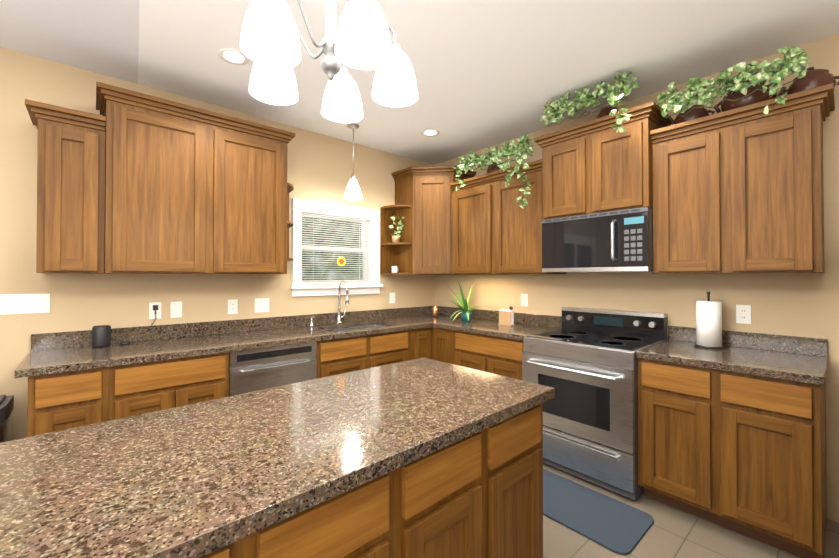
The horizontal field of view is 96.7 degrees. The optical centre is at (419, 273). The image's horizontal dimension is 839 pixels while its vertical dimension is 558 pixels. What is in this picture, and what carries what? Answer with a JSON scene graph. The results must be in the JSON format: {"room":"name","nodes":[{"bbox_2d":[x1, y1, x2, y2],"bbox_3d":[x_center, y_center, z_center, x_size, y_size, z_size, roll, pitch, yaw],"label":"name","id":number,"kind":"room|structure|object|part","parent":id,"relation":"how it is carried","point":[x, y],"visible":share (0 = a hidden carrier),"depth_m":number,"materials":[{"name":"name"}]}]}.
{"room":"kitchen","nodes":[
{"label":"kitchen","id":0,"kind":"room"},
{"bbox_2d":[0,47,434,439],"bbox_3d":[-1.896,0.030,2.793,5.700,2.720,0.150,0,-1,-41],"label":"wall","id":1,"kind":"structure","parent":0,"point":[319,167],"depth_m":2.56,"materials":[{"name":"paint"}]},
{"bbox_2d":[0,293,49,314],"bbox_3d":[-2.383,0.185,2.258,0.205,0.118,0.010,0,-1,-41],"label":"switch plate","id":2,"kind":"object","parent":1,"relation":"attached to","point":[22,303],"visible":1,"depth_m":2.25,"materials":[{"name":"white plastic"}]},
{"bbox_2d":[25,99,105,273],"bbox_3d":[-2.120,-0.467,2.251,0.334,0.935,0.374,0,-1,-41],"label":"upper cabinet","id":3,"kind":"object","parent":1,"relation":"attached to","point":[71,191],"visible":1,"depth_m":2.14,"materials":[{"name":"brown wood"}]},
{"bbox_2d":[149,302,160,318],"bbox_3d":[-1.900,0.269,2.682,0.072,0.118,0.007,0,-1,-41],"label":"electrical outlet","id":4,"kind":"object","parent":1,"relation":"attached to","point":[152,313],"visible":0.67,"depth_m":2.68,"materials":[{"name":"white plastic"}]},
{"bbox_2d":[151,305,157,324],"bbox_3d":[-1.894,0.300,2.666,0.042,0.142,0.025,0,-1,-41],"label":"plug","id":5,"kind":"object","parent":4,"relation":"attached to","point":[155,307],"visible":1,"depth_m":2.66,"materials":[{"name":"black plastic"}]},
{"bbox_2d":[170,301,181,317],"bbox_3d":[-1.803,0.270,2.766,0.072,0.118,0.010,0,-1,-41],"label":"switch plate","id":6,"kind":"object","parent":1,"relation":"attached to","point":[175,309],"visible":1,"depth_m":2.76,"materials":[{"name":"white plastic"}]},
{"bbox_2d":[96,81,294,273],"bbox_3d":[-1.566,-0.553,2.710,1.192,1.115,0.414,0,-1,-41],"label":"upper cabinet","id":7,"kind":"object","parent":1,"relation":"attached to","point":[191,190],"visible":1,"depth_m":2.50,"materials":[{"name":"brown wood"}]},
{"bbox_2d":[228,299,237,313],"bbox_3d":[-1.513,0.272,3.022,0.072,0.118,0.007,0,-1,-41],"label":"electrical outlet","id":8,"kind":"object","parent":1,"relation":"attached to","point":[232,306],"visible":1,"depth_m":3.02,"materials":[{"name":"white plastic"}]},
{"bbox_2d":[255,298,268,312],"bbox_3d":[-1.339,0.274,3.172,0.118,0.118,0.010,0,-1,-41],"label":"switch plate","id":9,"kind":"object","parent":1,"relation":"attached to","point":[261,304],"visible":1,"depth_m":3.17,"materials":[{"name":"white plastic"}]},
{"bbox_2d":[287,182,293,260],"bbox_3d":[-1.130,-0.421,3.169,0.158,0.630,0.298,0,-1,-41],"label":"shelf unit","id":10,"kind":"object","parent":1,"relation":"attached to","point":[290,187],"visible":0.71,"depth_m":3.31,"materials":[{"name":"brown wood"}]},
{"bbox_2d":[290,198,382,296],"bbox_3d":[-0.823,-0.228,3.703,0.986,0.883,0.200,0,-1,-41],"label":"window","id":11,"kind":"structure","parent":1,"relation":"in","point":[370,271],"depth_m":3.70,"materials":[{"name":"white"}]},
{"bbox_2d":[301,210,370,283],"bbox_3d":[-0.811,-0.237,3.689,0.766,0.685,0.038,0,-1,-41],"label":"window blinds","id":12,"kind":"object","parent":11,"relation":"attached to","point":[359,236],"visible":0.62,"depth_m":3.66,"materials":[{"name":"white plastic"}]},
{"bbox_2d":[337,257,344,265],"bbox_3d":[-0.764,-0.157,3.651,0.090,0.175,0.006,0,-1,-41],"label":"suncatcher","id":13,"kind":"object","parent":11,"relation":"hanging from","point":[340,261],"visible":1,"depth_m":3.65,"materials":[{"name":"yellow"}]},
{"bbox_2d":[390,292,394,302],"bbox_3d":[-0.295,0.272,4.090,0.072,0.118,0.007,0,-1,-41],"label":"electrical outlet","id":14,"kind":"object","parent":1,"relation":"attached to","point":[392,297],"visible":1,"depth_m":4.09,"materials":[{"name":"white plastic"}]},
{"bbox_2d":[381,205,411,274],"bbox_3d":[-0.248,-0.347,3.941,0.189,0.725,0.298,0,-1,-41],"label":"shelf unit","id":15,"kind":"object","parent":1,"relation":"attached to","point":[389,240],"visible":1,"depth_m":4.01,"materials":[{"name":"brown wood"}]},
{"bbox_2d":[391,166,475,274],"bbox_3d":[0.153,-0.541,4.058,0.654,1.115,0.654,0,-1,-41],"label":"upper cabinet","id":16,"kind":"object","parent":1,"relation":"attached to","point":[425,192],"visible":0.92,"depth_m":3.86,"materials":[{"name":"brown wood"}]},
{"bbox_2d":[0,0,838,164],"bbox_3d":[-0.445,-1.395,1.152,5.700,0.100,4.550,0,-1,-41],"label":"ceiling","id":17,"kind":"structure","parent":0,"point":[489,73],"depth_m":2.23,"materials":[{"name":"paint"}]},
{"bbox_2d":[218,48,248,64],"bbox_3d":[-1.146,-1.332,2.300,0.170,0.004,0.170,0,-1,-41],"label":"recessed light","id":18,"kind":"object","parent":17,"relation":"in","point":[233,56],"visible":0.98,"depth_m":2.29,"materials":[{"name":"white"}]},
{"bbox_2d":[239,0,417,122],"bbox_3d":[-0.310,-1.009,1.328,0.632,0.668,0.618,0,-1,-41],"label":"chandelier","id":19,"kind":"object","parent":17,"relation":"hanging from","point":[269,44],"visible":1,"depth_m":1.24,"materials":[{"name":"white glass"}]},
{"bbox_2d":[343,123,362,199],"bbox_3d":[-0.595,-1.000,3.352,0.176,0.650,0.176,0,-1,-41],"label":"pendant light","id":20,"kind":"object","parent":17,"relation":"hanging from","point":[352,191],"visible":1,"depth_m":3.32,"materials":[{"name":"white glass"}]},
{"bbox_3d":[-0.595,-0.762,3.350,0.176,0.175,0.176,0,-1,-41],"label":"pendant shade","id":21,"kind":"part","parent":20,"relation":"part of","materials":[{"name":"white glass"}]},
{"bbox_2d":[421,129,438,136],"bbox_3d":[0.102,-1.321,3.515,0.170,0.004,0.170,0,-1,-41],"label":"recessed light","id":22,"kind":"object","parent":17,"relation":"in","point":[430,132],"visible":1,"depth_m":3.50,"materials":[{"name":"white"}]},
{"bbox_2d":[435,33,838,522],"bbox_3d":[1.690,0.031,2.913,0.150,2.720,4.400,0,-1,-41],"label":"wall","id":23,"kind":"structure","parent":0,"point":[799,304],"depth_m":2.42,"materials":[{"name":"paint"}]},
{"bbox_2d":[449,159,566,274],"bbox_3d":[0.795,-0.455,3.538,0.374,0.935,1.062,0,-1,-41],"label":"upper cabinet","id":24,"kind":"object","parent":23,"relation":"attached to","point":[496,229],"visible":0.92,"depth_m":3.39,"materials":[{"name":"brown wood"}]},
{"bbox_2d":[487,162,501,172],"bbox_3d":[0.751,-0.996,3.629,0.190,0.145,0.245,0,-1,-41],"label":"pot","id":25,"kind":"object","parent":24,"relation":"on","point":[492,168],"visible":0.38,"depth_m":3.56,"materials":[{"name":"brown ceramic"}]},
{"bbox_2d":[521,294,527,305],"bbox_3d":[1.004,0.258,3.573,0.007,0.118,0.072,0,-1,-41],"label":"electrical outlet","id":26,"kind":"object","parent":23,"relation":"attached to","point":[524,299],"visible":1,"depth_m":3.57,"materials":[{"name":"white plastic"}]},
{"bbox_2d":[534,101,673,219],"bbox_3d":[1.371,-0.760,2.830,0.444,0.658,0.854,0,-1,-41],"label":"upper cabinet","id":27,"kind":"object","parent":23,"relation":"attached to","point":[598,165],"visible":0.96,"depth_m":2.64,"materials":[{"name":"brown wood"}]},
{"bbox_2d":[542,207,652,272],"bbox_3d":[1.366,-0.218,2.821,0.459,0.418,0.758,0,-1,-41],"label":"microwave","id":28,"kind":"object","parent":27,"relation":"attached to","point":[617,241],"visible":1,"depth_m":2.64,"materials":[{"name":"grey"}]},
{"bbox_2d":[597,107,617,117],"bbox_3d":[1.416,-1.157,2.789,0.171,0.130,0.221,0,-1,-41],"label":"pot","id":29,"kind":"object","parent":27,"relation":"on","point":[606,111],"visible":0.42,"depth_m":2.74,"materials":[{"name":"brown ceramic"}]},
{"bbox_2d":[650,83,834,273],"bbox_3d":[1.916,-0.467,2.260,0.374,0.935,0.806,0,-1,-41],"label":"upper cabinet","id":30,"kind":"object","parent":23,"relation":"attached to","point":[739,190],"visible":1,"depth_m":2.11,"materials":[{"name":"brown wood"}]},
{"bbox_2d":[452,46,810,208],"bbox_3d":[1.109,-0.925,2.753,0.318,0.800,2.459,0,-1,-41],"label":"ivy garland","id":31,"kind":"object","parent":30,"relation":"on","point":[791,63],"visible":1,"depth_m":2.35,"materials":[{"name":"green plant"}]},
{"bbox_2d":[670,105,714,124],"bbox_3d":[1.787,-1.007,2.448,0.190,0.145,0.245,0,-1,-41],"label":"pot","id":32,"kind":"object","parent":30,"relation":"on","point":[694,113],"visible":0.52,"depth_m":2.38,"materials":[{"name":"brown ceramic"}]},
{"bbox_2d":[714,79,785,112],"bbox_3d":[1.972,-1.065,2.238,0.256,0.256,0.331,0,-1,-41],"label":"pot","id":33,"kind":"object","parent":30,"relation":"on","point":[756,96],"visible":0.35,"depth_m":2.15,"materials":[{"name":"brown ceramic"}]},
{"bbox_2d":[782,67,838,95],"bbox_3d":[2.143,-1.033,2.043,0.190,0.190,0.245,0,-1,-41],"label":"pot","id":34,"kind":"object","parent":30,"relation":"on","point":[813,78],"visible":0.65,"depth_m":1.98,"materials":[{"name":"brown ceramic"}]},
{"bbox_2d":[736,305,750,323],"bbox_3d":[2.059,0.262,2.370,0.007,0.118,0.072,0,-1,-41],"label":"electrical outlet","id":35,"kind":"object","parent":23,"relation":"attached to","point":[743,314],"visible":1,"depth_m":2.37,"materials":[{"name":"white plastic"}]},
{"bbox_2d":[543,463,838,557],"bbox_3d":[-0.445,1.425,1.127,5.700,0.100,4.550,0,-1,-41],"label":"floor","id":36,"kind":"structure","parent":0,"point":[672,532],"depth_m":1.93,"materials":[{"name":"tile"}]},
{"bbox_2d":[0,395,13,442],"bbox_3d":[-2.272,1.023,1.756,0.433,0.715,0.510,0,-1,-41],"label":"trash can","id":37,"kind":"object","parent":36,"relation":"on","point":[6,406],"visible":0.46,"depth_m":1.96,"materials":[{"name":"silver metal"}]},
{"bbox_2d":[27,352,228,436],"bbox_3d":[-1.783,0.950,2.357,0.913,0.873,0.638,0,-1,-41],"label":"base cabinet","id":38,"kind":"object","parent":36,"relation":"on","point":[64,401],"visible":0.33,"depth_m":2.06,"materials":[{"name":"brown wood"}]},
{"bbox_2d":[229,341,316,395],"bbox_3d":[-1.200,0.955,2.850,0.605,0.872,0.650,0,-1,-41],"label":"dishwasher","id":39,"kind":"object","parent":36,"relation":"on","point":[252,370],"visible":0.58,"depth_m":2.60,"materials":[{"name":"grey metal"}]},
{"bbox_2d":[316,327,431,378],"bbox_3d":[-0.526,0.960,3.459,1.202,0.872,0.638,0,-1,-41],"label":"base cabinet","id":40,"kind":"object","parent":36,"relation":"on","point":[342,355],"visible":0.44,"depth_m":3.12,"materials":[{"name":"brown wood"}]},
{"bbox_2d":[14,306,473,377],"bbox_3d":[-0.880,0.544,3.149,3.393,0.329,0.643,0,-1,-41],"label":"countertop","id":41,"kind":"structure","parent":40,"relation":"on","point":[58,352],"depth_m":2.64,"materials":[{"name":"stone"}]},
{"bbox_2d":[92,325,110,347],"bbox_3d":[-2.052,0.405,2.407,0.092,0.134,0.092,0,-1,-41],"label":"smart speaker","id":42,"kind":"object","parent":41,"relation":"on","point":[101,335],"visible":1,"depth_m":2.37},
{"bbox_2d":[119,341,130,344],"bbox_3d":[-1.969,0.466,2.493,0.060,0.014,0.060,0,-1,-41],"label":"speaker","id":43,"kind":"object","parent":41,"relation":"on","point":[124,342],"visible":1,"depth_m":2.47},
{"bbox_2d":[336,280,348,323],"bbox_3d":[-0.710,0.274,3.551,0.103,0.416,0.198,0,-1,-41],"label":"faucet","id":44,"kind":"object","parent":41,"relation":"on","point":[339,316],"visible":1,"depth_m":3.57,"materials":[{"name":"silver metal"}]},
{"bbox_2d":[432,305,438,316],"bbox_3d":[0.178,0.423,4.216,0.080,0.130,0.079,0,-1,-41],"label":"copper canister","id":45,"kind":"object","parent":41,"relation":"on","point":[435,311],"visible":1,"depth_m":4.19,"materials":[{"name":"brown"}]},
{"bbox_2d":[204,401,545,557],"bbox_3d":[-0.300,0.939,1.238,1.562,0.875,0.719,0,-1,-43],"label":"kitchen island","id":46,"kind":"object","parent":36,"relation":"on","point":[481,496],"depth_m":1.10,"materials":[{"name":"wood"},{"name":"granite"}]},
{"bbox_2d":[0,357,554,557],"bbox_3d":[-0.307,0.482,1.250,1.610,0.039,0.780,0,-1,-43],"label":"island countertop","id":47,"kind":"structure","parent":46,"relation":"on","point":[201,479],"depth_m":0.93,"materials":[{"name":"brown stone"}]},
{"bbox_2d":[432,327,523,379],"bbox_3d":[0.692,0.960,3.442,0.638,0.873,1.072,0,-1,-41],"label":"base cabinet","id":48,"kind":"object","parent":36,"relation":"on","point":[495,355],"visible":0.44,"depth_m":3.18,"materials":[{"name":"brown wood"}]},
{"bbox_2d":[433,306,561,340],"bbox_3d":[0.500,0.454,3.662,0.643,0.139,1.650,0,-1,-41],"label":"countertop","id":49,"kind":"structure","parent":48,"relation":"on","point":[484,322],"depth_m":3.42,"materials":[{"name":"stone"}]},
{"bbox_2d":[447,280,496,320],"bbox_3d":[0.467,0.264,3.663,0.609,0.438,0.710,0,-1,-41],"label":"potted plant","id":50,"kind":"object","parent":49,"relation":"on","point":[466,313],"visible":1,"depth_m":3.74,"materials":[{"name":"green plant"}]},
{"bbox_2d":[498,306,514,325],"bbox_3d":[0.809,0.393,3.467,0.060,0.177,0.140,0,-1,-41],"label":"napkin holder","id":51,"kind":"object","parent":49,"relation":"on","point":[506,316],"visible":1,"depth_m":3.44,"materials":[{"name":"beige wood"}]},
{"bbox_2d":[522,307,666,499],"bbox_3d":[1.245,0.840,2.705,0.744,1.100,0.758,0,-1,-41],"label":"range","id":52,"kind":"object","parent":36,"relation":"on","point":[583,362],"visible":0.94,"depth_m":2.48,"materials":[{"name":"grey metal"}]},
{"bbox_2d":[543,469,653,554],"bbox_3d":[0.815,1.379,2.352,0.450,0.012,1.070,0,-1,-41],"label":"kitchen mat","id":53,"kind":"object","parent":36,"relation":"on","point":[612,524],"visible":0.52,"depth_m":2.12,"materials":[{"name":"grey rubber"}]},
{"bbox_2d":[638,358,826,557],"bbox_3d":[1.801,0.948,2.177,0.638,0.873,0.760,0,-1,-41],"label":"base cabinet","id":54,"kind":"object","parent":36,"relation":"on","point":[743,454],"visible":0.98,"depth_m":1.91,"materials":[{"name":"brown wood"}]},
{"bbox_2d":[636,325,827,384],"bbox_3d":[1.803,0.440,2.176,0.643,0.139,0.770,0,-1,-41],"label":"countertop","id":55,"kind":"structure","parent":54,"relation":"on","point":[796,358],"depth_m":2.13,"materials":[{"name":"stone"}]},
{"bbox_2d":[694,291,723,348],"bbox_3d":[1.851,0.294,2.386,0.150,0.355,0.150,0,-1,-41],"label":"paper towel holder","id":56,"kind":"object","parent":55,"relation":"on","point":[708,324],"visible":1,"depth_m":2.33,"materials":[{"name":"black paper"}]}
]}

